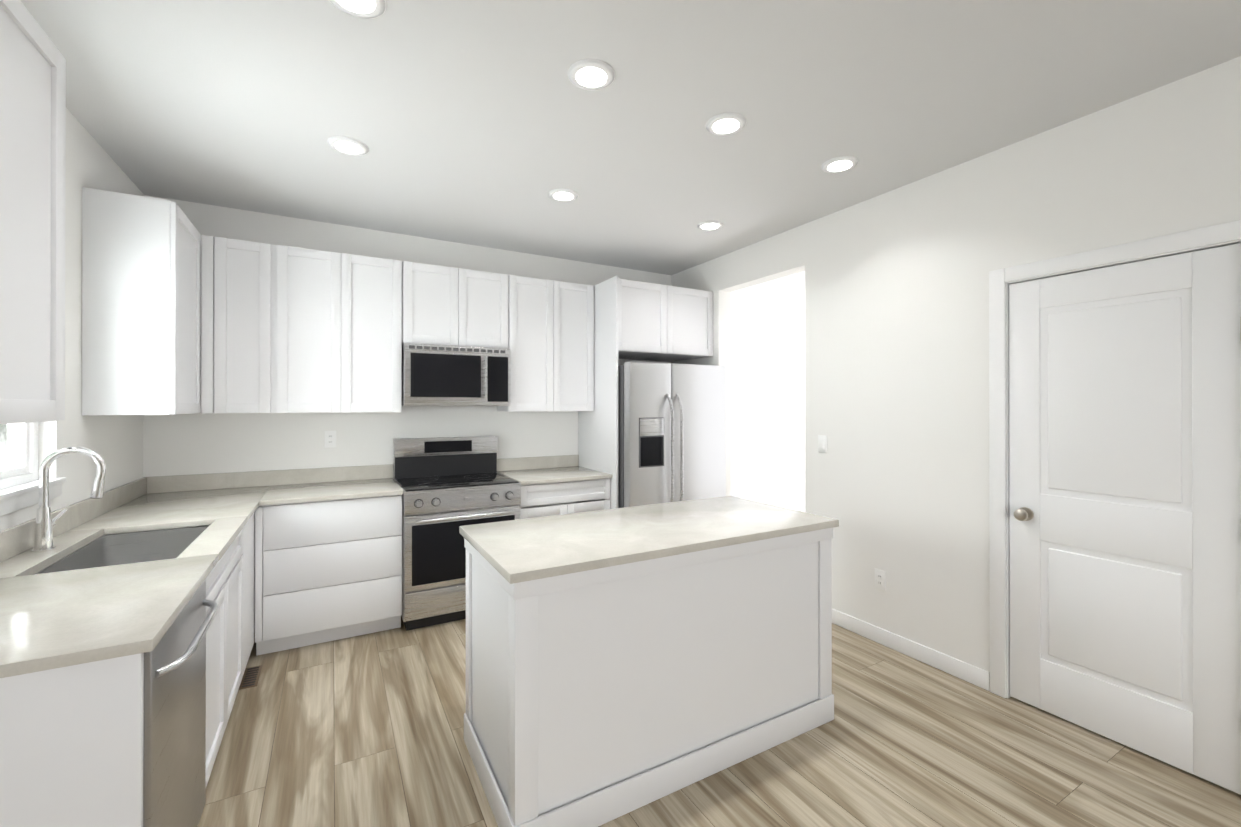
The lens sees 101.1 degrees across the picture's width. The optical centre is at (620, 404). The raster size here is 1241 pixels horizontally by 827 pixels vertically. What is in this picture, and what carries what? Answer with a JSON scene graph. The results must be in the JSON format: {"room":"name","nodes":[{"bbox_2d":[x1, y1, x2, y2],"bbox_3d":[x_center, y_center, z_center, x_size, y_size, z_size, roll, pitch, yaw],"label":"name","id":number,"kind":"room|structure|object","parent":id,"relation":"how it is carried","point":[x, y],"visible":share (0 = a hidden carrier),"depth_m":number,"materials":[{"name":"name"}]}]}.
{"room":"kitchen","nodes":[
{"label":"kitchen","id":0,"kind":"room"},
{"bbox_2d":[0,108,143,530],"bbox_3d":[-1.146,0.079,-0.157,0.140,2.740,7.440,0,0,-29],"label":"wall","id":1,"kind":"structure","parent":0,"point":[115,442],"depth_m":2.32,"materials":[{"name":"white paint"}]},
{"bbox_2d":[0,422,65,515],"bbox_3d":[-2.185,-0.130,1.738,0.132,1.026,0.920,0,0,-29],"label":"window","id":2,"kind":"structure","parent":1,"relation":"in","point":[19,485],"depth_m":2.02,"materials":[{"name":"white plastic"}]},
{"bbox_2d":[0,0,65,423],"bbox_3d":[-1.620,-0.478,1.167,0.330,1.050,0.530,0,0,-29],"label":"upper cabinet","id":3,"kind":"object","parent":1,"relation":"attached to","point":[32,69],"depth_m":1.33,"materials":[{"name":"white wood"}]},
{"bbox_2d":[82,187,200,414],"bbox_3d":[-2.466,-0.474,2.667,0.330,1.050,0.553,0,0,-29],"label":"upper cabinet","id":4,"kind":"object","parent":1,"relation":"attached to","point":[141,305],"depth_m":2.44,"materials":[{"name":"white wood"}]},
{"bbox_2d":[143,195,670,476],"bbox_3d":[-1.240,0.089,4.142,4.202,2.740,0.140,0,0,-29],"label":"wall","id":5,"kind":"structure","parent":0,"point":[195,443],"depth_m":3.66,"materials":[{"name":"white paint"}]},
{"bbox_2d":[201,235,288,412],"bbox_3d":[-2.356,-0.473,3.242,0.429,1.050,0.330,0,0,-29],"label":"upper cabinet","id":6,"kind":"object","parent":5,"relation":"attached to","point":[286,329],"depth_m":3.10,"materials":[{"name":"white wood"}]},
{"bbox_2d":[289,246,352,412],"bbox_3d":[-2.080,-0.473,3.397,0.498,1.050,0.330,0,0,-29],"label":"upper cabinet","id":7,"kind":"object","parent":5,"relation":"attached to","point":[320,282],"depth_m":3.30,"materials":[{"name":"white wood"}]},
{"bbox_2d":[325,431,335,447],"bbox_3d":[-2.046,0.243,3.600,0.072,0.117,0.008,0,0,-29],"label":"outlet","id":8,"kind":"object","parent":5,"relation":"attached to","point":[330,438],"visible":1,"depth_m":3.60,"materials":[{"name":"white plastic"}]},
{"bbox_2d":[353,255,412,412],"bbox_3d":[-1.750,-0.472,3.584,0.494,1.050,0.330,0,0,-29],"label":"upper cabinet","id":9,"kind":"object","parent":5,"relation":"attached to","point":[382,288],"depth_m":3.47,"materials":[{"name":"white wood"}]},
{"bbox_2d":[413,262,468,345],"bbox_3d":[-1.399,-0.712,3.782,0.432,0.570,0.330,0,0,-29],"label":"upper cabinet","id":10,"kind":"object","parent":5,"relation":"attached to","point":[440,293],"depth_m":3.66,"materials":[{"name":"white wood"}]},
{"bbox_2d":[402,343,510,405],"bbox_3d":[-1.234,-0.207,3.810,0.743,0.430,0.442,0,0,-29],"label":"microwave","id":11,"kind":"object","parent":10,"relation":"attached to","point":[441,375],"visible":1,"depth_m":3.64,"materials":[{"name":"silver metal"}]},
{"bbox_2d":[469,270,512,350],"bbox_3d":[-1.125,-0.711,3.937,0.432,0.570,0.330,0,0,-29],"label":"upper cabinet","id":12,"kind":"object","parent":5,"relation":"attached to","point":[490,294],"depth_m":3.84,"materials":[{"name":"white wood"}]},
{"bbox_2d":[497,275,560,411],"bbox_3d":[-0.777,-0.471,4.132,0.485,1.050,0.330,0,0,-29],"label":"upper cabinet","id":13,"kind":"object","parent":5,"relation":"attached to","point":[536,353],"depth_m":4.02,"materials":[{"name":"white wood"}]},
{"bbox_2d":[561,281,593,410],"bbox_3d":[-0.485,-0.471,4.297,0.421,1.050,0.330,0,0,-29],"label":"upper cabinet","id":14,"kind":"object","parent":5,"relation":"attached to","point":[577,300],"depth_m":4.19,"materials":[{"name":"white wood"}]},
{"bbox_2d":[618,279,712,361],"bbox_3d":[0.229,-0.710,4.523,0.987,0.570,0.640,0,0,-29],"label":"upper cabinet","id":15,"kind":"object","parent":5,"relation":"attached to","point":[660,322],"visible":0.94,"depth_m":4.25,"materials":[{"name":"white wood"}]},
{"bbox_2d":[20,0,1240,304],"bbox_3d":[1.114,-1.317,1.501,5.702,0.060,8.380,0,0,-29],"label":"ceiling","id":16,"kind":"structure","parent":0,"point":[482,122],"depth_m":2.15,"materials":[{"name":"white paint"}]},
{"bbox_2d":[327,136,368,155],"bbox_3d":[-1.349,-1.279,2.533,0.184,0.011,0.184,0,0,-29],"label":"recessed light","id":17,"kind":"object","parent":16,"relation":"in","point":[347,145],"visible":1,"depth_m":2.52,"materials":[{"name":"white plastic"}]},
{"bbox_2d":[328,0,385,18],"bbox_3d":[-0.837,-1.281,1.605,0.184,0.011,0.184,0,0,-29],"label":"recessed light","id":18,"kind":"object","parent":16,"relation":"in","point":[368,9],"visible":1,"depth_m":1.64,"materials":[{"name":"white plastic"}]},
{"bbox_2d":[548,188,577,200],"bbox_3d":[-0.349,-1.278,3.121,0.184,0.011,0.184,0,0,-29],"label":"recessed light","id":19,"kind":"object","parent":16,"relation":"in","point":[561,194],"visible":1,"depth_m":3.10,"materials":[{"name":"white"}]},
{"bbox_2d":[568,59,614,89],"bbox_3d":[-0.113,-1.280,1.991,0.184,0.011,0.184,0,0,-29],"label":"recessed light","id":20,"kind":"object","parent":16,"relation":"in","point":[589,74],"visible":1,"depth_m":1.97,"materials":[{"name":"white plastic"}]},
{"bbox_2d":[697,220,722,229],"bbox_3d":[0.641,-1.276,3.645,0.184,0.011,0.184,0,0,-29],"label":"recessed light","id":21,"kind":"object","parent":16,"relation":"in","point":[709,225],"visible":1,"depth_m":3.62,"materials":[{"name":"white"}]},
{"bbox_2d":[706,113,746,135],"bbox_3d":[0.483,-1.279,2.339,0.184,0.011,0.184,0,0,-29],"label":"recessed light","id":22,"kind":"object","parent":16,"relation":"in","point":[723,124],"visible":1,"depth_m":2.32,"materials":[{"name":"white plastic"}]},
{"bbox_2d":[821,156,858,172],"bbox_3d":[1.171,-1.278,2.727,0.184,0.011,0.184,0,0,-29],"label":"recessed light","id":23,"kind":"object","parent":16,"relation":"in","point":[839,164],"visible":1,"depth_m":2.71,"materials":[{"name":"white plastic"}]},
{"bbox_2d":[198,616,1240,826],"bbox_3d":[0.623,1.481,0.838,4.202,0.060,7.720,0,0,-29],"label":"floor","id":24,"kind":"structure","parent":0,"point":[365,730],"depth_m":2.07,"materials":[{"name":"brown wood"}]},
{"bbox_2d":[0,571,211,826],"bbox_3d":[-1.542,1.010,1.321,0.620,0.884,0.688,0,0,-29],"label":"base cabinet","id":25,"kind":"object","parent":24,"relation":"on","point":[71,745],"depth_m":1.12,"materials":[{"name":"white wood"}]},
{"bbox_2d":[0,447,275,677],"bbox_3d":[-1.984,0.467,2.147,0.660,0.615,2.598,0,0,-29],"label":"countertop","id":26,"kind":"structure","parent":25,"relation":"on","point":[99,574],"depth_m":1.79,"materials":[{"name":"stone"}]},
{"bbox_2d":[31,447,105,552],"bbox_3d":[-2.093,0.349,1.961,0.200,0.380,0.164,0,0,-29],"label":"faucet","id":27,"kind":"object","parent":26,"relation":"on","point":[43,539],"depth_m":1.89,"materials":[{"name":"silver metal"}]},
{"bbox_2d":[36,525,209,573],"bbox_3d":[-1.905,0.672,2.008,0.450,0.204,0.780,0,0,-29],"label":"sink basin","id":28,"kind":"object","parent":26,"relation":"in","point":[136,545],"depth_m":2.26,"materials":[{"name":"silver metal"}]},
{"bbox_2d":[143,579,218,826],"bbox_3d":[-1.491,1.013,1.329,0.657,0.879,0.602,0,0,-29],"label":"dishwasher","id":29,"kind":"object","parent":24,"relation":"on","point":[174,775],"visible":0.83,"depth_m":1.40,"materials":[{"name":"grey metal"}]},
{"bbox_2d":[212,522,247,768],"bbox_3d":[-1.918,1.011,1.987,0.620,0.884,0.956,0,0,-29],"label":"base cabinet","id":30,"kind":"object","parent":24,"relation":"on","point":[230,573],"depth_m":2.17,"materials":[{"name":"white wood"}]},
{"bbox_2d":[239,665,262,689],"bbox_3d":[-1.973,1.453,2.726,0.080,0.005,0.240,0,0,-29],"label":"floor vent","id":31,"kind":"object","parent":24,"relation":"in","point":[251,676],"visible":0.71,"depth_m":2.72,"materials":[{"name":"brown metal"}]},
{"bbox_2d":[248,512,254,659],"bbox_3d":[-2.219,1.013,2.520,0.620,0.884,0.468,0,0,-29],"label":"base cabinet","id":32,"kind":"object","parent":24,"relation":"on","point":[251,522],"depth_m":2.78,"materials":[{"name":"white wood"}]},
{"bbox_2d":[255,495,401,655],"bbox_3d":[-1.881,1.015,3.340,0.776,0.884,0.620,0,0,-29],"label":"base cabinet","id":33,"kind":"object","parent":24,"relation":"on","point":[328,570],"depth_m":3.06,"materials":[{"name":"white wood"}]},
{"bbox_2d":[268,464,402,504],"bbox_3d":[-1.856,0.507,3.339,0.736,0.129,0.648,0,0,-29],"label":"countertop","id":34,"kind":"structure","parent":33,"relation":"on","point":[331,483],"depth_m":3.43,"materials":[{"name":"stone"}]},
{"bbox_2d":[393,436,520,630],"bbox_3d":[-1.181,0.856,3.675,0.764,1.205,0.716,0,0,-29],"label":"range","id":35,"kind":"object","parent":24,"relation":"on","point":[449,486],"visible":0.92,"depth_m":3.40,"materials":[{"name":"silver metal"}]},
{"bbox_2d":[519,485,530,518],"bbox_3d":[-1.199,1.016,3.724,0.869,0.884,0.620,0,0,-29],"label":"base cabinet","id":36,"kind":"object","parent":24,"relation":"on","point":[525,506],"depth_m":3.66,"materials":[{"name":"white wood"}]},
{"bbox_2d":[497,455,611,484],"bbox_3d":[-0.543,0.508,4.081,0.740,0.129,0.645,0,0,-29],"label":"countertop","id":37,"kind":"structure","parent":36,"relation":"on","point":[540,470],"depth_m":4.18,"materials":[{"name":"stone"}]},
{"bbox_2d":[531,478,609,517],"bbox_3d":[-0.550,1.017,4.091,0.736,0.884,0.620,0,0,-29],"label":"base cabinet","id":38,"kind":"object","parent":24,"relation":"on","point":[558,498],"depth_m":3.84,"materials":[{"name":"white wood"}]},
{"bbox_2d":[578,276,617,508],"bbox_3d":[-0.196,0.232,4.246,0.020,2.455,0.700,0,0,-29],"label":"panel","id":39,"kind":"object","parent":24,"relation":"on","point":[598,438],"visible":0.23,"depth_m":4.11,"materials":[{"name":"white wood"}]},
{"bbox_2d":[464,527,833,826],"bbox_3d":[0.148,1.009,2.296,1.522,0.892,0.718,0,0,-29],"label":"kitchen island","id":40,"kind":"object","parent":24,"relation":"on","point":[598,697],"visible":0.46,"depth_m":1.90,"materials":[{"name":"white wood"}]},
{"bbox_2d":[459,496,838,583],"bbox_3d":[0.152,0.546,2.291,1.552,0.032,0.733,0,0,-29],"label":"island countertop","id":41,"kind":"structure","parent":40,"relation":"on","point":[518,550],"depth_m":2.11,"materials":[{"name":"stone"}]},
{"bbox_2d":[618,361,725,507],"bbox_3d":[0.294,0.567,4.389,0.940,1.785,0.920,0,0,-29],"label":"refrigerator","id":42,"kind":"object","parent":24,"relation":"on","point":[672,432],"visible":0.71,"depth_m":3.99,"materials":[{"name":"grey metal"}]},
{"bbox_2d":[731,304,738,496],"bbox_3d":[0.872,0.094,6.201,1.500,2.740,0.050,0,0,-29],"label":"wall","id":43,"kind":"structure","parent":0,"point":[734,308],"depth_m":6.50,"materials":[{"name":"white paint"}]},
{"bbox_2d":[739,289,804,511],"bbox_3d":[2.405,0.091,5.062,0.050,2.740,3.540,0,0,-29],"label":"wall","id":44,"kind":"structure","parent":0,"point":[768,401],"depth_m":6.06,"materials":[{"name":"white paint"}]},
{"bbox_2d":[671,56,1240,671],"bbox_3d":[2.392,0.084,1.840,0.140,2.740,7.440,0,0,-29],"label":"wall","id":45,"kind":"structure","parent":0,"point":[897,360],"depth_m":2.82,"materials":[{"name":"white paint"}]},
{"bbox_2d":[818,435,826,452],"bbox_3d":[1.377,0.268,3.483,0.009,0.117,0.072,0,0,-29],"label":"switch plate","id":46,"kind":"object","parent":45,"relation":"attached to","point":[822,443],"visible":1,"depth_m":3.48,"materials":[{"name":"white plastic"}]},
{"bbox_2d":[875,568,885,590],"bbox_3d":[1.584,1.067,3.115,0.008,0.117,0.072,0,0,-29],"label":"electrical outlet plate","id":47,"kind":"object","parent":45,"relation":"attached to","point":[880,579],"visible":1,"depth_m":3.11,"materials":[{"name":"white plastic"}]},
{"bbox_2d":[832,608,989,690],"bbox_3d":[1.589,1.409,3.102,0.012,0.095,1.164,0,0,-29],"label":"baseboard","id":48,"kind":"structure","parent":45,"relation":"attached to","point":[972,674],"depth_m":2.91,"materials":[{"name":"white wood"}]},
{"bbox_2d":[989,220,1240,697],"bbox_3d":[2.159,0.389,2.235,0.156,2.132,0.902,0,0,-29],"label":"door frame","id":49,"kind":"structure","parent":45,"relation":"attached to","point":[1199,239],"depth_m":2.54,"materials":[{"name":"white wood"}]},
{"bbox_2d":[1009,243,1240,794],"bbox_3d":[2.096,0.423,2.194,0.108,2.039,0.754,0,0,-29],"label":"pantry door","id":50,"kind":"structure","parent":45,"relation":"in","point":[1125,483],"depth_m":2.14,"materials":[{"name":"white wood"}]},
{"label":"outside","id":51,"kind":"structure","parent":0,"visible":0},
{"bbox_2d":[0,424,6,468],"bbox_3d":[-6.034,-0.543,3.379,0.020,8.000,16.000,0,0,-29],"label":"window","id":52,"kind":"structure","parent":51,"point":[3,434],"depth_m":6.39,"materials":[{"name":"white glass"}]}
]}

